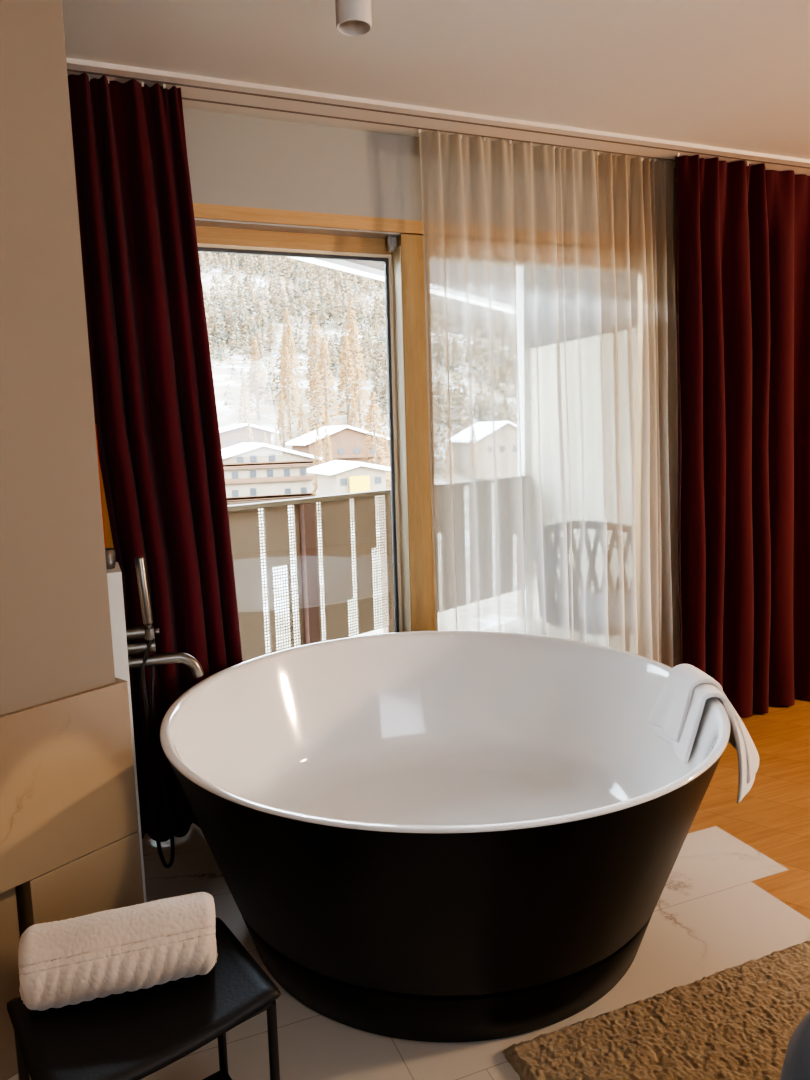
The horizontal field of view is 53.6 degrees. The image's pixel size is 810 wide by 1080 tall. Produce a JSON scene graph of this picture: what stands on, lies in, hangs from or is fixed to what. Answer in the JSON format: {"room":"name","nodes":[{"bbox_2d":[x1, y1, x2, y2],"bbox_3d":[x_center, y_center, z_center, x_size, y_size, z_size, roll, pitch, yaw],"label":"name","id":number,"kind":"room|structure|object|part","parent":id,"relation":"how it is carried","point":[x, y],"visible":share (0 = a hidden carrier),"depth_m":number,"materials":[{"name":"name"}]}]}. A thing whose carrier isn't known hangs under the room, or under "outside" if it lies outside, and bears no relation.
{"room":"hotel room","nodes":[
{"label":"hotel room","id":0,"kind":"room"},
{"bbox_2d":[0,0,114,714],"bbox_3d":[-1.389,-0.359,0.942,0.106,1.640,2.237,5,10,38],"label":"wall partition","id":1,"kind":"structure","parent":0,"point":[56,634],"depth_m":1.66,"materials":[{"name":"paint"}]},
{"bbox_2d":[0,677,143,1079],"bbox_3d":[-1.365,0.851,1.091,0.130,0.800,2.200,5,10,38],"label":"wall panel","id":2,"kind":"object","parent":1,"relation":"attached to","point":[70,842],"depth_m":1.74,"materials":[{"name":"stone"}]},
{"bbox_2d":[107,562,146,902],"bbox_3d":[-0.814,0.582,2.143,0.169,1.020,0.180,-5,8,-22],"label":"wall ledge","id":3,"kind":"object","parent":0,"point":[114,576],"visible":0.21,"depth_m":2.04,"materials":[{"name":"white paint"}]},
{"bbox_2d":[105,548,115,569],"bbox_3d":[-0.779,0.049,2.081,0.054,0.050,0.054,-5,8,-22],"label":"cup","id":4,"kind":"object","parent":3,"relation":"on","point":[110,553],"visible":0.56,"depth_m":2.07,"materials":[{"name":"metal"}]},
{"bbox_2d":[126,625,203,677],"bbox_3d":[-0.647,0.306,2.164,0.197,0.160,0.043,-5,8,-22],"label":"tap","id":5,"kind":"object","parent":3,"relation":"attached to","point":[137,647],"visible":0.92,"depth_m":2.14,"materials":[{"name":"metal"}]},
{"bbox_2d":[134,557,152,628],"bbox_3d":[-0.690,0.140,2.117,0.035,0.192,0.027,-5,8,-22],"label":"shower","id":6,"kind":"object","parent":5,"relation":"on","point":[142,580],"visible":1,"depth_m":2.11,"materials":[{"name":"metal"}]},
{"bbox_2d":[141,640,174,867],"bbox_3d":[-0.676,0.589,2.187,0.031,0.661,0.055,3,9,31],"label":"shower hose","id":7,"kind":"object","parent":5,"relation":"hanging from","point":[143,681],"visible":0.98,"depth_m":2.19,"materials":[{"name":"black rubber"}]},
{"bbox_3d":[-0.647,0.346,2.172,0.197,0.079,0.030,-5,8,-22],"label":"spout","id":8,"kind":"part","parent":5,"relation":"part of","materials":[{"name":"metal"}]},
{"bbox_2d":[8,698,809,1079],"bbox_3d":[1.268,1.298,0.607,7.800,0.101,6.250,-5,8,-22],"label":"floor","id":9,"kind":"structure","parent":0,"point":[709,916],"depth_m":2.21,"materials":[{"name":"tile"}]},
{"bbox_2d":[7,917,280,1079],"bbox_3d":[-0.430,0.976,1.378,0.388,0.424,0.292,-7,10,-36],"label":"stool","id":10,"kind":"object","parent":9,"relation":"on","point":[134,1035],"visible":0.76,"depth_m":1.31,"materials":[{"name":"black leather"}]},
{"bbox_3d":[-0.648,0.996,1.379,0.017,0.396,0.017,-5,8,-22],"label":"leg","id":11,"kind":"part","parent":10,"relation":"part of","materials":[{"name":"black metal"}]},
{"bbox_2d":[18,892,217,1010],"bbox_3d":[-0.488,0.709,1.385,0.318,0.132,0.164,-5,8,-22],"label":"rolled towel","id":12,"kind":"object","parent":10,"relation":"on","point":[71,961],"visible":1,"depth_m":1.33,"materials":[{"name":"white fabric"}]},
{"bbox_2d":[203,1070,227,1079],"bbox_3d":[-0.427,1.087,1.393,0.343,0.010,0.249,-7,10,-36],"label":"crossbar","id":13,"kind":"object","parent":10,"relation":"attached to","point":[222,1074],"depth_m":1.58,"materials":[{"name":"black metal"}]},
{"bbox_3d":[-0.365,0.960,1.589,0.017,0.396,0.017,-5,8,-22],"label":"leg","id":14,"kind":"part","parent":10,"relation":"part of","materials":[{"name":"black metal"}]},
{"bbox_3d":[-0.435,0.794,1.353,0.371,0.014,0.273,-7,10,-36],"label":"seat frame","id":15,"kind":"part","parent":10,"relation":"part of","materials":[{"name":"black metal"}]},
{"bbox_3d":[-0.223,0.983,1.389,0.017,0.396,0.017,-5,8,-22],"label":"leg","id":16,"kind":"part","parent":10,"relation":"part of","materials":[{"name":"black metal"}]},
{"bbox_2d":[160,630,729,1041],"bbox_3d":[0.107,0.741,2.275,1.500,0.614,1.500,-9,11,-43],"label":"bathtub","id":17,"kind":"object","parent":9,"relation":"on","point":[440,835],"visible":0.97,"depth_m":1.88,"materials":[{"name":"black ceramic"}]},
{"bbox_2d":[160,630,729,833],"bbox_3d":[0.104,0.650,2.263,1.500,0.430,1.500,-5,8,-22],"label":"basin","id":18,"kind":"object","parent":17,"relation":"in","point":[440,731],"depth_m":2.64,"materials":[{"name":"white ceramic"}]},
{"bbox_2d":[647,664,758,802],"bbox_3d":[0.833,0.502,2.111,0.185,0.210,0.562,-2,8,-4],"label":"hand towel","id":19,"kind":"object","parent":17,"relation":"on","point":[676,714],"visible":0.91,"depth_m":2.20,"materials":[{"name":"white fabric"}]},
{"bbox_2d":[502,940,809,1079],"bbox_3d":[0.951,1.108,1.593,1.256,0.027,0.856,-5,8,-22],"label":"rug","id":20,"kind":"object","parent":9,"relation":"on","point":[739,1022],"visible":0.97,"depth_m":1.76,"materials":[{"name":"fabric"}]},
{"bbox_2d":[780,1011,809,1079],"bbox_3d":[0.892,0.954,1.040,0.748,0.429,0.748,-5,8,-22],"label":"pouf","id":21,"kind":"object","parent":20,"relation":"on","point":[796,1065],"visible":1,"depth_m":1.19,"materials":[{"name":"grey fabric"}]},
{"bbox_2d":[345,260,508,303],"bbox_3d":[-0.419,-2.013,5.434,6.800,0.250,4.652,-5,8,-22],"label":"ceiling","id":22,"kind":"structure","parent":0,"point":[377,265],"depth_m":6.07,"materials":[{"name":"white paint"}]},
{"bbox_2d":[289,257,509,312],"bbox_3d":[-0.307,-2.046,5.619,0.102,0.340,7.823,3,9,32],"label":"trim","id":23,"kind":"structure","parent":22,"relation":"attached to","point":[342,265],"depth_m":5.54,"materials":[{"name":"white"}]},
{"bbox_2d":[183,108,680,663],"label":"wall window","id":24,"kind":"structure","parent":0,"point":[234,160],"depth_m":3.11,"materials":[{"name":"paint"}]},
{"bbox_3d":[-0.843,0.251,4.006,0.008,0.795,0.307,6,11,43],"label":"solid panel","id":25,"kind":"part","parent":24,"relation":"part of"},
{"bbox_2d":[99,226,401,631],"bbox_3d":[-0.539,-0.101,3.050,1.170,2.072,0.060,-5,8,-22],"label":"window frame","id":26,"kind":"structure","parent":24,"relation":"attached to","point":[209,239],"depth_m":3.02,"materials":[{"name":"brown wood"}]},
{"bbox_3d":[-0.539,-0.101,3.050,1.170,2.072,0.060,-5,8,-22],"label":"rail","id":27,"kind":"part","parent":26,"relation":"part of","materials":[{"name":"brown wood"}]},
{"bbox_3d":[-0.700,0.226,4.157,0.008,0.795,0.031,6,11,43],"label":"solid panel","id":28,"kind":"part","parent":24,"relation":"part of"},
{"bbox_3d":[-0.660,-0.022,4.173,0.008,0.310,0.104,6,11,43],"label":"solid panel","id":29,"kind":"part","parent":24,"relation":"part of","materials":[{"name":"brown wood"}]},
{"bbox_3d":[-0.613,0.211,4.248,0.008,0.795,0.014,6,11,43],"label":"solid panel","id":30,"kind":"part","parent":24,"relation":"part of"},
{"bbox_3d":[-0.525,0.196,4.340,0.008,0.795,0.152,6,11,43],"label":"solid panel","id":31,"kind":"part","parent":24,"relation":"part of","materials":[{"name":"brown wood"}]},
{"bbox_3d":[-0.509,0.309,4.327,0.042,1.014,0.075,6,11,43],"label":"post","id":32,"kind":"part","parent":24,"relation":"part of","materials":[{"name":"brown"}]},
{"bbox_3d":[-0.393,0.174,4.479,0.008,0.795,0.169,6,11,43],"label":"solid panel","id":33,"kind":"part","parent":24,"relation":"part of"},
{"bbox_3d":[-0.324,0.052,4.540,0.008,0.575,0.042,6,11,43],"label":"solid panel","id":34,"kind":"part","parent":24,"relation":"part of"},
{"bbox_3d":[-0.237,0.147,4.644,0.008,0.795,0.121,6,11,43],"label":"solid panel","id":35,"kind":"part","parent":24,"relation":"part of","materials":[{"name":"beige wood"}]},
{"bbox_3d":[-0.188,-0.105,4.669,0.008,0.305,0.041,6,11,43],"label":"solid panel","id":36,"kind":"part","parent":24,"relation":"part of","materials":[{"name":"brown wood"}]},
{"bbox_3d":[-0.697,-0.183,4.116,0.060,0.027,4.635,6,11,43],"label":"handrail","id":37,"kind":"part","parent":24,"relation":"part of","materials":[{"name":"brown metal"}]},
{"bbox_3d":[-0.683,0.319,4.185,0.100,1.042,4.634,6,11,43],"label":"balcony railing","id":38,"kind":"part","parent":24,"relation":"part of","materials":[{"name":"beige wood"}]},
{"bbox_3d":[-0.102,0.228,4.839,0.042,1.014,0.066,6,11,43],"label":"post","id":39,"kind":"part","parent":24,"relation":"part of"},
{"bbox_3d":[-0.015,0.109,4.877,0.008,0.795,0.280,6,11,43],"label":"solid panel","id":40,"kind":"part","parent":24,"relation":"part of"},
{"bbox_3d":[0.318,0.052,5.227,0.008,0.795,0.231,6,11,43],"label":"solid panel","id":41,"kind":"part","parent":24,"relation":"part of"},
{"bbox_3d":[0.517,0.018,5.437,0.008,0.795,0.242,6,11,43],"label":"solid panel","id":42,"kind":"part","parent":24,"relation":"part of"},
{"bbox_2d":[387,234,593,631],"bbox_3d":[0.566,-0.182,3.423,1.306,2.072,0.092,-5,8,-22],"label":"window frame","id":43,"kind":"structure","parent":24,"relation":"attached to","point":[408,285],"depth_m":3.14,"materials":[{"name":"brown wood"}]},
{"bbox_3d":[0.577,-0.180,3.425,1.063,2.068,0.082,-5,8,-22],"label":"rail","id":44,"kind":"part","parent":43,"relation":"part of","materials":[{"name":"brown wood"}]},
{"bbox_3d":[0.697,-0.013,5.627,0.008,0.795,0.198,6,11,43],"label":"solid panel","id":45,"kind":"part","parent":24,"relation":"part of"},
{"bbox_3d":[0.778,-0.230,5.690,0.008,0.385,0.055,6,11,43],"label":"solid panel","id":46,"kind":"part","parent":24,"relation":"part of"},
{"bbox_3d":[0.844,-0.038,5.781,0.008,0.795,0.121,6,11,43],"label":"solid panel","id":47,"kind":"part","parent":24,"relation":"part of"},
{"bbox_2d":[62,0,809,167],"bbox_3d":[1.197,-1.291,0.254,7.800,0.250,6.250,-5,8,-22],"label":"ceiling","id":48,"kind":"structure","parent":0,"point":[730,74],"depth_m":2.34,"materials":[{"name":"paint"}]},
{"bbox_2d":[335,0,371,36],"bbox_3d":[-0.115,-1.228,1.749,0.079,0.206,0.079,-5,8,-22],"label":"ceiling lamp","id":49,"kind":"object","parent":48,"relation":"attached to","point":[353,17],"visible":1,"depth_m":1.74,"materials":[{"name":"grey metal"}]},
{"bbox_2d":[66,58,809,175],"bbox_3d":[1.248,-1.574,3.303,4.980,0.016,0.200,-5,8,-22],"label":"track","id":50,"kind":"object","parent":48,"relation":"attached to","point":[197,91],"visible":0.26,"depth_m":2.77,"materials":[{"name":"white metal"}]},
{"bbox_2d":[68,73,242,841],"bbox_3d":[-0.769,-0.197,2.600,0.457,2.414,0.105,-5,8,-22],"label":"curtain","id":51,"kind":"object","parent":50,"relation":"hanging from","point":[160,451],"visible":0.89,"depth_m":2.54,"materials":[{"name":"red fabric"}]},
{"bbox_2d":[418,129,608,646],"bbox_3d":[0.473,-0.314,3.202,0.850,2.414,0.081,-5,8,-23],"label":"sheer curtain","id":52,"kind":"object","parent":50,"relation":"hanging from","point":[468,151],"visible":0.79,"depth_m":3.13,"materials":[{"name":"white fabric"}]},
{"bbox_2d":[596,152,679,667],"bbox_3d":[1.004,-0.358,3.418,0.456,2.414,0.079,-5,8,-20],"label":"sheer curtain","id":53,"kind":"object","parent":50,"relation":"hanging from","point":[636,195],"visible":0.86,"depth_m":3.37,"materials":[{"name":"white fabric"}]},
{"bbox_2d":[676,153,770,717],"bbox_3d":[1.393,-0.377,3.484,0.576,2.414,0.102,-5,8,-22],"label":"curtain","id":54,"kind":"object","parent":50,"relation":"hanging from","point":[723,275],"visible":0.9,"depth_m":3.44,"materials":[{"name":"red fabric"}]},
{"bbox_2d":[765,170,809,705],"bbox_3d":[1.933,-0.428,3.743,0.866,2.414,0.106,-4,8,-20],"label":"curtain","id":55,"kind":"object","parent":50,"relation":"hanging from","point":[787,193],"visible":0.77,"depth_m":3.65,"materials":[{"name":"red fabric"}]},
{"bbox_2d":[491,619,599,644],"bbox_3d":[-0.224,0.858,4.706,5.425,0.190,2.510,-5,8,-22],"label":"floor","id":56,"kind":"structure","parent":0,"point":[515,621],"depth_m":5.58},
{"bbox_2d":[533,521,600,640],"bbox_3d":[1.082,0.349,4.347,0.806,0.844,0.714,-5,8,-22],"label":"lounge chair","id":57,"kind":"object","parent":56,"relation":"on","point":[558,533],"visible":0.13,"depth_m":4.36,"materials":[{"name":"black wicker"}]},
{"bbox_3d":[1.051,0.039,4.362,0.806,0.232,0.592,-5,8,-22],"label":"rail","id":58,"kind":"part","parent":57,"relation":"part of","materials":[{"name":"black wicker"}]},
{"bbox_2d":[548,593,600,634],"bbox_3d":[1.090,0.392,4.338,0.680,0.100,0.680,-5,8,-22],"label":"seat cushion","id":59,"kind":"object","parent":57,"relation":"on","point":[559,611],"depth_m":4.13,"materials":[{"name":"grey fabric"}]},
{"bbox_2d":[530,267,600,643],"bbox_3d":[1.295,-0.579,4.863,0.080,2.530,1.970,-5,8,-22],"label":"wall","id":60,"kind":"structure","parent":0,"point":[595,453],"depth_m":5.23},
{"bbox_2d":[517,266,530,614],"bbox_3d":[0.892,-0.691,5.766,0.130,2.530,0.100,-5,8,-22],"label":"trim","id":61,"kind":"structure","parent":60,"relation":"attached to","point":[527,267],"depth_m":5.66,"materials":[{"name":"white"}]},
{"bbox_3d":[1.292,0.020,0.354,8.150,8.500,6.460,-5,8,-22],"label":"wall","id":62,"kind":"structure","parent":0,"visible":0},
{"bbox_2d":[95,424,105,547],"bbox_3d":[-1.017,-0.156,2.414,0.190,0.380,0.024,-5,8,-22],"label":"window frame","id":63,"kind":"structure","parent":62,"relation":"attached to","point":[95,424],"depth_m":2.45,"materials":[{"name":"brown wood"}]},
{"label":"outside","id":64,"kind":"structure","parent":0,"visible":0},
{"bbox_2d":[200,256,516,653],"bbox_3d":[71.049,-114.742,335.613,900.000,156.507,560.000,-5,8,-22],"label":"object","id":65,"kind":"structure","parent":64,"point":[228,416],"depth_m":205.44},
{"bbox_2d":[237,374,253,423],"bbox_3d":[-36.202,-30.609,180.646,4.434,13.488,4.554,-5,8,-22],"label":"tree","id":66,"kind":"object","parent":65,"relation":"on","point":[243,376],"visible":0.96,"depth_m":180.33,"materials":[{"name":"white plant"}]},
{"bbox_2d":[219,423,278,448],"bbox_3d":[-34.982,-18.133,169.589,13.800,12.800,14.800,-5,8,-22],"label":"chalet","id":67,"kind":"object","parent":65,"relation":"on","point":[235,434],"visible":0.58,"depth_m":163.25,"materials":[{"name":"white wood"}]},
{"bbox_2d":[246,422,254,442],"bbox_3d":[-26.915,-14.302,139.729,3.810,12.380,3.506,-5,8,-22],"label":"tree","id":68,"kind":"object","parent":65,"relation":"on","point":[249,436],"visible":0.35,"depth_m":139.01,"materials":[{"name":"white plant"}]},
{"bbox_2d":[247,337,269,418],"bbox_3d":[-34.901,-37.948,187.918,6.282,19.107,6.451,-5,8,-22],"label":"tree","id":69,"kind":"object","parent":65,"relation":"on","point":[255,351],"visible":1,"depth_m":187.60,"materials":[{"name":"brown plant"}]},
{"bbox_2d":[222,443,321,504],"bbox_3d":[-23.955,-9.324,127.309,18.000,12.150,16.000,-5,8,-22],"label":"chalet","id":70,"kind":"object","parent":65,"relation":"on","point":[253,472],"visible":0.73,"depth_m":120.59,"materials":[{"name":"paint"}]},
{"bbox_2d":[274,428,280,446],"bbox_3d":[-22.679,-14.266,142.506,2.789,11.271,2.699,-5,8,-22],"label":"tree","id":71,"kind":"object","parent":65,"relation":"on","point":[278,445],"visible":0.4,"depth_m":141.89,"materials":[{"name":"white plant"}]},
{"bbox_2d":[276,393,290,447],"bbox_3d":[-26.618,-25.671,174.346,3.960,12.406,3.581,-5,8,-22],"label":"tree","id":72,"kind":"object","parent":65,"relation":"on","point":[281,396],"visible":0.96,"depth_m":174.12,"materials":[{"name":"brown plant"}]},
{"bbox_2d":[275,346,303,437],"bbox_3d":[-26.533,-33.371,181.086,7.068,20.301,6.393,-5,8,-22],"label":"tree","id":73,"kind":"object","parent":65,"relation":"on","point":[289,414],"visible":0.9,"depth_m":180.68,"materials":[{"name":"brown plant"}]},
{"bbox_2d":[279,308,300,386],"bbox_3d":[-30.432,-49.991,207.905,6.479,20.300,5.860,-5,8,-22],"label":"tree","id":74,"kind":"object","parent":65,"relation":"on","point":[286,315],"visible":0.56,"depth_m":207.30,"materials":[{"name":"brown plant"}]},
{"bbox_2d":[281,324,305,412],"bbox_3d":[-27.386,-41.069,192.848,6.839,21.428,6.186,-5,8,-22],"label":"tree","id":75,"kind":"object","parent":65,"relation":"on","point":[289,331],"visible":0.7,"depth_m":192.24,"materials":[{"name":"brown plant"}]},
{"bbox_2d":[296,403,308,436],"bbox_3d":[-21.074,-21.465,165.182,4.837,13.488,4.968,-5,8,-22],"label":"tree","id":76,"kind":"object","parent":65,"relation":"on","point":[303,415],"visible":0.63,"depth_m":164.63,"materials":[{"name":"brown plant"}]},
{"bbox_2d":[307,363,325,432],"bbox_3d":[-19.514,-29.379,176.843,6.322,19.161,6.118,-5,8,-22],"label":"tree","id":77,"kind":"object","parent":65,"relation":"on","point":[318,389],"visible":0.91,"depth_m":176.32,"materials":[{"name":"brown plant"}]},
{"bbox_2d":[304,315,330,401],"bbox_3d":[-22.155,-44.355,198.957,7.438,22.543,7.197,-5,8,-22],"label":"tree","id":78,"kind":"object","parent":65,"relation":"on","point":[312,338],"visible":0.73,"depth_m":198.39,"materials":[{"name":"brown plant"}]},
{"bbox_2d":[311,424,325,494],"bbox_3d":[-11.610,-9.996,108.406,2.945,11.278,2.664,-5,8,-22],"label":"tree","id":79,"kind":"object","parent":65,"relation":"on","point":[317,431],"visible":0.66,"depth_m":108.02,"materials":[{"name":"brown plant"}]},
{"bbox_2d":[311,336,342,425],"bbox_3d":[-18.488,-35.617,185.229,8.062,22.479,8.280,-5,8,-22],"label":"tree","id":80,"kind":"object","parent":65,"relation":"on","point":[326,385],"visible":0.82,"depth_m":184.56,"materials":[{"name":"brown plant"}]},
{"bbox_2d":[323,428,331,461],"bbox_3d":[-12.603,-12.490,129.472,2.789,11.271,2.699,-5,8,-22],"label":"tree","id":81,"kind":"object","parent":65,"relation":"on","point":[325,441],"visible":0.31,"depth_m":129.03,"materials":[{"name":"brown plant"}]},
{"bbox_2d":[323,410,331,426],"bbox_3d":[-15.492,-19.469,161.218,4.712,13.534,4.262,-5,8,-22],"label":"tree","id":82,"kind":"object","parent":65,"relation":"on","point":[328,422],"visible":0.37,"depth_m":160.31,"materials":[{"name":"brown plant"}]},
{"bbox_2d":[325,433,332,462],"bbox_3d":[-10.722,-10.049,113.119,2.721,10.116,2.794,-5,8,-22],"label":"tree","id":83,"kind":"object","parent":65,"relation":"on","point":[328,447],"visible":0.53,"depth_m":112.65,"materials":[{"name":"brown plant"}]},
{"bbox_2d":[285,425,390,488],"bbox_3d":[-12.229,-15.823,152.074,17.600,11.700,14.000,-5,8,-22],"label":"chalet","id":84,"kind":"object","parent":65,"relation":"on","point":[347,442],"visible":0.46,"depth_m":146.18,"materials":[{"name":"brown wood"}]},
{"bbox_2d":[307,460,389,517],"bbox_3d":[-6.642,-4.825,99.090,8.200,9.900,10.000,-5,8,-22],"label":"chalet","id":85,"kind":"object","parent":65,"relation":"on","point":[332,476],"visible":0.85,"depth_m":95.44,"materials":[{"name":"paint"}]},
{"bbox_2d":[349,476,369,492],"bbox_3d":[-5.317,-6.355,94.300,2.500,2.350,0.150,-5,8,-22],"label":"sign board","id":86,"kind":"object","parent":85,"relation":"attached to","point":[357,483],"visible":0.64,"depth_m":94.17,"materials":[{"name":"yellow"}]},
{"bbox_2d":[335,334,361,424],"bbox_3d":[-13.963,-38.466,192.316,7.179,21.383,6.606,-5,8,-22],"label":"tree","id":87,"kind":"object","parent":65,"relation":"on","point":[341,387],"visible":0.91,"depth_m":191.77,"materials":[{"name":"brown plant"}]},
{"bbox_2d":[340,301,366,388],"bbox_3d":[-14.167,-50.973,211.260,7.810,23.670,7.557,-5,8,-22],"label":"tree","id":88,"kind":"object","parent":65,"relation":"on","point":[349,312],"visible":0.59,"depth_m":210.57,"materials":[{"name":"brown plant"}]},
{"bbox_2d":[340,321,368,411],"bbox_3d":[-12.575,-43.255,199.934,7.557,22.508,6.953,-5,8,-22],"label":"tree","id":89,"kind":"object","parent":65,"relation":"on","point":[354,339],"visible":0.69,"depth_m":199.12,"materials":[{"name":"brown plant"}]},
{"bbox_2d":[349,398,360,428],"bbox_3d":[-10.743,-22.873,170.459,4.503,14.630,4.143,-5,8,-22],"label":"tree","id":90,"kind":"object","parent":65,"relation":"on","point":[353,399],"visible":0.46,"depth_m":169.69,"materials":[{"name":"brown plant"}]},
{"bbox_2d":[198,252,512,470],"bbox_3d":[90.341,-125.773,404.716,600.345,157.466,395.509,-5,8,-22],"label":"forest","id":91,"kind":"object","parent":65,"relation":"on","point":[245,324],"visible":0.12,"depth_m":286.27,"materials":[{"name":"white plant"}]},
{"bbox_2d":[349,366,369,429],"bbox_3d":[-10.264,-29.237,179.723,6.424,19.132,5.910,-5,8,-22],"label":"tree","id":92,"kind":"object","parent":65,"relation":"on","point":[358,376],"visible":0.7,"depth_m":179.01,"materials":[{"name":"brown plant"}]},
{"bbox_2d":[369,402,378,433],"bbox_3d":[-6.937,-23.700,175.123,4.091,13.526,3.958,-5,8,-22],"label":"tree","id":93,"kind":"object","parent":65,"relation":"on","point":[376,431],"visible":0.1,"depth_m":174.67,"materials":[{"name":"brown plant"}]},
{"bbox_2d":[362,392,390,488],"bbox_3d":[-4.265,-12.449,110.074,5.424,15.780,5.248,-5,8,-22],"label":"tree","id":94,"kind":"object","parent":65,"relation":"on","point":[375,406],"visible":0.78,"depth_m":109.59,"materials":[{"name":"brown plant"}]},
{"bbox_2d":[381,433,390,486],"bbox_3d":[-2.804,-10.958,119.611,2.834,10.129,2.607,-5,8,-22],"label":"tree","id":95,"kind":"object","parent":65,"relation":"on","point":[386,438],"visible":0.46,"depth_m":119.16,"materials":[{"name":"brown plant"}]},
{"bbox_2d":[443,448,452,482],"bbox_3d":[7.912,-14.454,143.201,2.945,10.150,2.664,-5,8,-22],"label":"tree","id":96,"kind":"object","parent":65,"relation":"on","point":[445,477],"visible":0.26,"depth_m":143.42,"materials":[{"name":"brown plant"}]},
{"bbox_2d":[466,429,477,477],"bbox_3d":[13.320,-16.720,156.060,3.359,11.240,3.450,-5,8,-22],"label":"tree","id":97,"kind":"object","parent":65,"relation":"on","point":[474,429],"visible":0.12,"depth_m":155.45,"materials":[{"name":"brown plant"}]},
{"bbox_2d":[462,421,514,478],"bbox_3d":[19.265,-19.989,175.527,16.000,11.900,14.000,-5,8,-22],"label":"chalet","id":98,"kind":"object","parent":65,"relation":"on","point":[510,451],"visible":0.32,"depth_m":170.03,"materials":[{"name":"paint"}]}
]}

